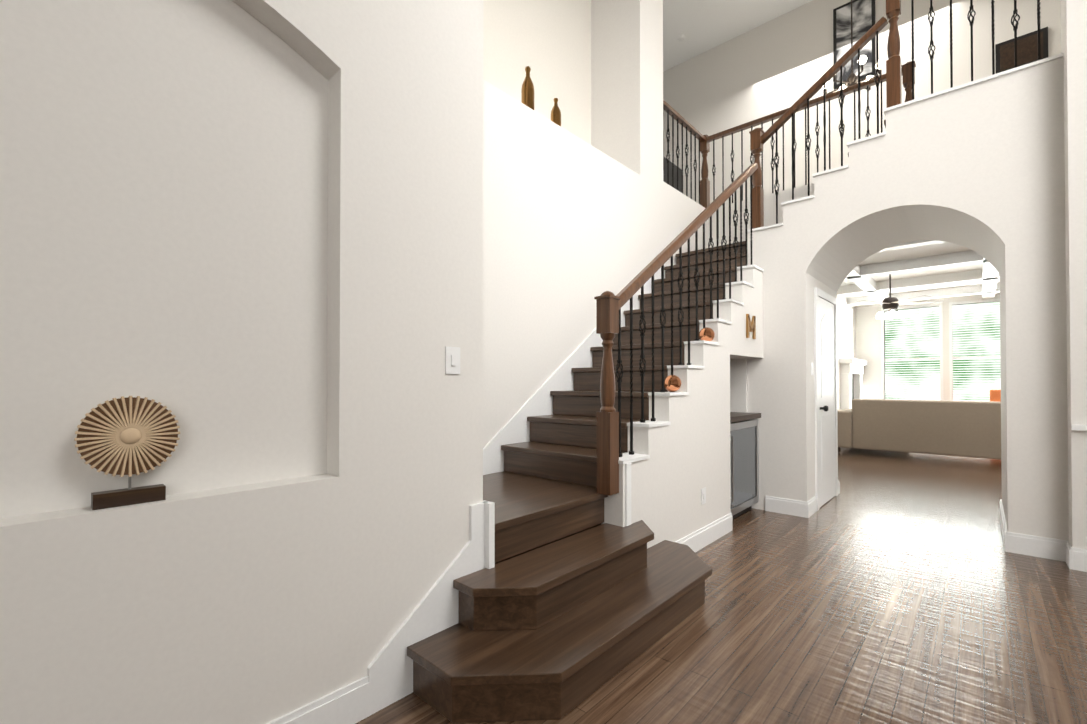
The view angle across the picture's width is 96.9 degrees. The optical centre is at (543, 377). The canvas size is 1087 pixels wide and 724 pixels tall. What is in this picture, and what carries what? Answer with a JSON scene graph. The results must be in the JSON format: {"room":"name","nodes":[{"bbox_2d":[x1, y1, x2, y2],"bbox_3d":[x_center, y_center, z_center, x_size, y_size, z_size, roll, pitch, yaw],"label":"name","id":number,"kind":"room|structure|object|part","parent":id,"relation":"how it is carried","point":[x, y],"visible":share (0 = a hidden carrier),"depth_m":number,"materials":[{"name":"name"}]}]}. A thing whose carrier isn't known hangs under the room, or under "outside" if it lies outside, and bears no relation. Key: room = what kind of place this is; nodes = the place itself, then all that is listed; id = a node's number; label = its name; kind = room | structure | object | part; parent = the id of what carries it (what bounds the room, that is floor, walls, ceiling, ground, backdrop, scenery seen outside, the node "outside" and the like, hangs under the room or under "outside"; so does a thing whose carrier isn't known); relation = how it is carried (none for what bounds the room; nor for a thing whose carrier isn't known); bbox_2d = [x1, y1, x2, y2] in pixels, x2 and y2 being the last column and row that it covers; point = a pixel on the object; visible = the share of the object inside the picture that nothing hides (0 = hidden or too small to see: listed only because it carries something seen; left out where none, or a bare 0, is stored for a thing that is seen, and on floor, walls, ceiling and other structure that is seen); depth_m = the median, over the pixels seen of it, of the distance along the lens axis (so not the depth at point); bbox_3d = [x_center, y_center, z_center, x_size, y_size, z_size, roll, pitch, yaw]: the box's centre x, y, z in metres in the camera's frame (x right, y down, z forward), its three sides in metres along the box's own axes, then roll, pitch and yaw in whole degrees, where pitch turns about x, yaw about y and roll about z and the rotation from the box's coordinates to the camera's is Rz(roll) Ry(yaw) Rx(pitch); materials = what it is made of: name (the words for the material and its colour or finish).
{"room":"entrance hall","nodes":[
{"label":"entrance hall","id":0,"kind":"room"},
{"bbox_2d":[0,0,482,723],"bbox_3d":[-2.405,-2.240,0.511,0.900,6.900,5.360,-1,-1,42],"label":"wall","id":1,"kind":"structure","parent":0,"point":[242,240],"depth_m":1.51,"materials":[{"name":"paint"}]},
{"bbox_2d":[74,396,179,509],"bbox_3d":[-1.126,0.195,1.312,0.040,0.293,0.218,-1,-1,42],"label":"sculpture","id":2,"kind":"object","parent":1,"relation":"in","point":[122,436],"visible":0.98,"depth_m":1.30,"materials":[{"name":"brown wood"}]},
{"bbox_2d":[445,347,459,373],"bbox_3d":[-0.383,-0.074,2.045,0.010,0.115,0.075,-1,-1,42],"label":"switch plate","id":3,"kind":"object","parent":1,"relation":"attached to","point":[452,360],"depth_m":2.04,"materials":[{"name":"white plastic"}]},
{"bbox_2d":[266,53,1086,723],"bbox_3d":[4.373,-0.496,2.210,8.650,3.447,17.000,-1,-1,42],"label":"baseboard","id":4,"kind":"structure","parent":1,"relation":"attached to","point":[386,681],"depth_m":3.08,"materials":[{"name":"white wood"}]},
{"bbox_2d":[483,0,707,447],"bbox_3d":[-1.459,-2.216,2.787,0.750,6.900,10.004,-1,-1,42],"label":"wall","id":5,"kind":"structure","parent":0,"point":[584,204],"depth_m":4.33,"materials":[{"name":"paint"}]},
{"bbox_2d":[521,66,533,109],"bbox_3d":[-0.124,-2.272,3.816,0.104,0.370,0.104,-1,-1,42],"label":"vase","id":6,"kind":"object","parent":5,"relation":"on","point":[527,94],"visible":0.77,"depth_m":3.77,"materials":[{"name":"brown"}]},
{"bbox_2d":[551,98,560,125],"bbox_3d":[0.104,-2.219,4.067,0.090,0.270,0.090,-1,-1,42],"label":"vase","id":7,"kind":"object","parent":5,"relation":"on","point":[555,114],"visible":0.65,"depth_m":4.03,"materials":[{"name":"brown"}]},
{"bbox_2d":[356,447,1086,723],"bbox_3d":[2.155,1.303,3.727,16.000,0.120,18.300,-1,-1,42],"label":"floor","id":8,"kind":"structure","parent":0,"point":[888,587],"depth_m":2.39,"materials":[{"name":"brown wood"}]},
{"bbox_2d":[407,0,1040,722],"bbox_3d":[1.548,-0.993,3.395,3.104,4.466,5.038,-1,-1,42],"label":"staircase","id":9,"kind":"structure","parent":8,"relation":"on","point":[559,628],"depth_m":2.99,"materials":[{"name":"brown wood"}]},
{"bbox_2d":[664,375,680,391],"bbox_3d":[0.901,0.038,3.364,0.120,0.120,0.120,-1,-1,42],"label":"ball","id":10,"kind":"object","parent":9,"relation":"on","point":[672,383],"visible":1,"depth_m":3.32,"materials":[{"name":"brown"}]},
{"bbox_2d":[701,487,705,504],"bbox_3d":[1.183,0.872,3.558,0.010,0.115,0.075,-1,-1,42],"label":"electrical outlet","id":11,"kind":"object","parent":9,"relation":"attached to","point":[703,491],"depth_m":3.55,"materials":[{"name":"white plastic"}]},
{"bbox_2d":[699,327,714,340],"bbox_3d":[1.283,-0.338,3.790,0.120,0.120,0.120,-1,-1,42],"label":"ball","id":12,"kind":"object","parent":9,"relation":"on","point":[706,333],"visible":0.81,"depth_m":3.75,"materials":[{"name":"brown"}]},
{"bbox_3d":[1.960,-1.274,3.853,3.104,3.895,3.810,-1,-1,42],"label":"railing wood","id":13,"kind":"part","parent":9,"relation":"part of","materials":[{"name":"brown wood"}]},
{"bbox_2d":[730,412,760,518],"bbox_3d":[1.530,0.789,4.496,0.737,0.915,0.786,-1,-1,42],"label":"wine fridge","id":14,"kind":"object","parent":8,"relation":"on","point":[744,449],"visible":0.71,"depth_m":4.31,"materials":[{"name":"silver metal"}]},
{"bbox_2d":[839,358,867,409],"bbox_3d":[6.655,0.460,10.318,0.239,1.699,1.700,-1,-1,42],"label":"fireplace mantel","id":15,"kind":"object","parent":8,"relation":"on","point":[851,377],"visible":0.58,"depth_m":9.83,"materials":[{"name":"white wood"}]},
{"bbox_2d":[838,399,1000,459],"bbox_3d":[7.015,0.820,7.911,3.560,0.929,2.120,-1,-1,42],"label":"sectional sofa","id":16,"kind":"object","parent":8,"relation":"on","point":[959,428],"visible":0.62,"depth_m":7.50,"materials":[{"name":"fabric"}]},
{"bbox_2d":[990,389,1000,401],"bbox_3d":[8.443,0.752,8.596,0.700,1.079,0.750,-1,-1,42],"label":"chair","id":17,"kind":"object","parent":8,"relation":"on","point":[995,395],"visible":0.02,"depth_m":8.91,"materials":[{"name":"orange fabric"}]},
{"bbox_2d":[663,0,812,71],"bbox_3d":[0.527,-5.721,2.372,11.500,0.100,14.000,-1,-1,42],"label":"ceiling","id":18,"kind":"structure","parent":0,"point":[702,26],"depth_m":7.58,"materials":[{"name":"paint"}]},
{"bbox_2d":[677,34,684,40],"bbox_3d":[2.266,-5.596,7.944,0.140,0.036,0.140,-1,-1,42],"label":"smoke detector","id":19,"kind":"object","parent":18,"relation":"attached to","point":[681,37],"visible":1,"depth_m":7.92,"materials":[{"name":"white plastic"}]},
{"bbox_2d":[822,55,873,94],"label":"chandelier","id":20,"kind":"object","parent":18,"relation":"hanging from","point":[852,79],"depth_m":5.33,"materials":[{"name":"grey glass"}]},
{"bbox_2d":[851,0,852,46],"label":"chandelier","id":21,"kind":"object","parent":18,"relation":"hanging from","point":[851,0],"depth_m":5.38,"materials":[{"name":"grey metal"}]},
{"bbox_2d":[878,60,884,75],"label":"chandelier","id":22,"kind":"object","parent":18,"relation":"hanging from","point":[881,63],"depth_m":5.18,"materials":[{"name":"grey glass"}]},
{"bbox_2d":[746,314,755,338],"bbox_3d":[1.852,-0.456,4.301,0.016,0.210,0.196,-1,-1,42],"label":"letter sign","id":23,"kind":"object","parent":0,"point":[750,326],"visible":1,"depth_m":4.27,"materials":[{"name":"brown wood"}]},
{"bbox_2d":[837,295,856,409],"bbox_3d":[4.810,-0.223,8.540,0.100,3.030,6.970,-1,-1,42],"label":"wall","id":24,"kind":"structure","parent":0,"point":[846,318],"depth_m":10.21,"materials":[{"name":"paint"}]},
{"bbox_2d":[708,183,1001,470],"bbox_3d":[3.247,-0.452,5.176,3.000,3.420,0.120,-1,-1,42],"label":"wall","id":25,"kind":"structure","parent":0,"point":[770,206],"depth_m":5.63,"materials":[{"name":"paint"}]},
{"bbox_2d":[663,0,1060,205],"bbox_3d":[4.564,-3.886,6.725,11.380,3.480,0.100,-1,-1,42],"label":"wall","id":26,"kind":"structure","parent":0,"point":[782,62],"depth_m":7.27,"materials":[{"name":"paint"}]},
{"bbox_2d":[833,0,874,63],"bbox_3d":[4.380,-4.926,6.803,0.495,0.792,0.044,-1,-1,42],"label":"picture frames","id":27,"kind":"object","parent":26,"relation":"attached to","point":[863,12],"depth_m":6.82,"materials":[{"name":"grey paper"}]},
{"bbox_2d":[834,36,875,89],"bbox_3d":[4.387,-4.418,6.792,0.493,0.530,0.044,-1,-1,42],"label":"picture frames","id":28,"kind":"object","parent":26,"relation":"attached to","point":[869,50],"depth_m":6.70,"materials":[{"name":"black plastic"}]},
{"bbox_2d":[995,27,1047,73],"bbox_3d":[5.617,-3.838,5.672,0.436,0.353,0.044,-1,-1,42],"label":"picture frames","id":29,"kind":"object","parent":26,"relation":"attached to","point":[1027,44],"depth_m":5.65,"materials":[{"name":"wood"}]},
{"bbox_2d":[747,57,1068,540],"bbox_3d":[2.799,-0.476,4.017,2.110,3.445,0.120,-1,-1,42],"label":"wall","id":30,"kind":"structure","parent":0,"point":[988,155],"depth_m":3.56,"materials":[{"name":"paint"}]},
{"bbox_2d":[809,209,1006,523],"bbox_3d":[3.270,-0.090,4.369,1.538,2.680,1.040,-1,-1,42],"label":"wall","id":31,"kind":"structure","parent":0,"point":[841,256],"depth_m":4.37,"materials":[{"name":"paint"}]},
{"bbox_2d":[811,362,813,374],"bbox_3d":[2.497,-0.085,4.475,0.010,0.115,0.070,-1,-1,42],"label":"switch plate","id":32,"kind":"object","parent":31,"relation":"attached to","point":[812,370],"depth_m":4.46,"materials":[{"name":"white plastic"}]},
{"bbox_2d":[818,296,835,507],"bbox_3d":[2.885,0.232,4.844,0.083,2.026,0.732,-1,-1,42],"label":"closet door","id":33,"kind":"structure","parent":31,"relation":"in","point":[826,341],"depth_m":4.84,"materials":[{"name":"white wood"}]},
{"bbox_2d":[840,242,999,297],"bbox_3d":[7.896,-1.781,5.781,8.200,0.030,6.996,-1,-1,42],"label":"ceiling","id":34,"kind":"structure","parent":0,"point":[916,252],"depth_m":7.56,"materials":[{"name":"paint"}]},
{"bbox_2d":[844,274,943,319],"bbox_3d":[5.492,-1.347,7.679,1.348,0.800,1.360,-1,-1,42],"label":"ceiling fan","id":35,"kind":"object","parent":34,"relation":"hanging from","point":[890,304],"visible":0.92,"depth_m":7.55,"materials":[{"name":"grey"}]},
{"bbox_2d":[837,240,999,305],"bbox_3d":[7.896,-1.691,5.780,8.200,0.150,6.996,-1,-1,42],"label":"ceiling beams","id":36,"kind":"structure","parent":34,"relation":"attached to","point":[864,281],"depth_m":7.98,"materials":[{"name":"white wood"}]},
{"bbox_2d":[857,292,999,400],"bbox_3d":[10.293,-0.224,8.415,8.400,3.030,0.150,-1,-1,42],"label":"wall","id":37,"kind":"structure","parent":0,"point":[859,333],"depth_m":10.85,"materials":[{"name":"paint"}]},
{"bbox_2d":[881,298,1000,400],"bbox_3d":[8.846,-0.456,9.680,3.380,2.220,0.160,-1,-1,42],"label":"living room window","id":38,"kind":"structure","parent":37,"relation":"in","point":[913,356],"depth_m":10.09,"materials":[{"name":"glass"}]},
{"bbox_2d":[1061,0,1086,548],"bbox_3d":[0.245,-2.247,-0.211,8.500,6.900,9.844,-1,-1,42],"label":"wall jog","id":39,"kind":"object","parent":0,"point":[1074,31],"visible":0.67,"depth_m":3.12,"materials":[{"name":"paint"}]},
{"bbox_3d":[0.863,-1.992,2.704,11.500,0.390,13.000,-1,-1,42],"label":"floor","id":40,"kind":"structure","parent":0,"visible":0},
{"bbox_2d":[664,157,681,192],"bbox_3d":[1.991,-2.826,7.761,0.500,1.379,1.300,-1,-1,42],"label":"console","id":41,"kind":"object","parent":40,"relation":"on","point":[670,175],"visible":0.04,"depth_m":7.84,"materials":[{"name":"brown wood"}]}
]}

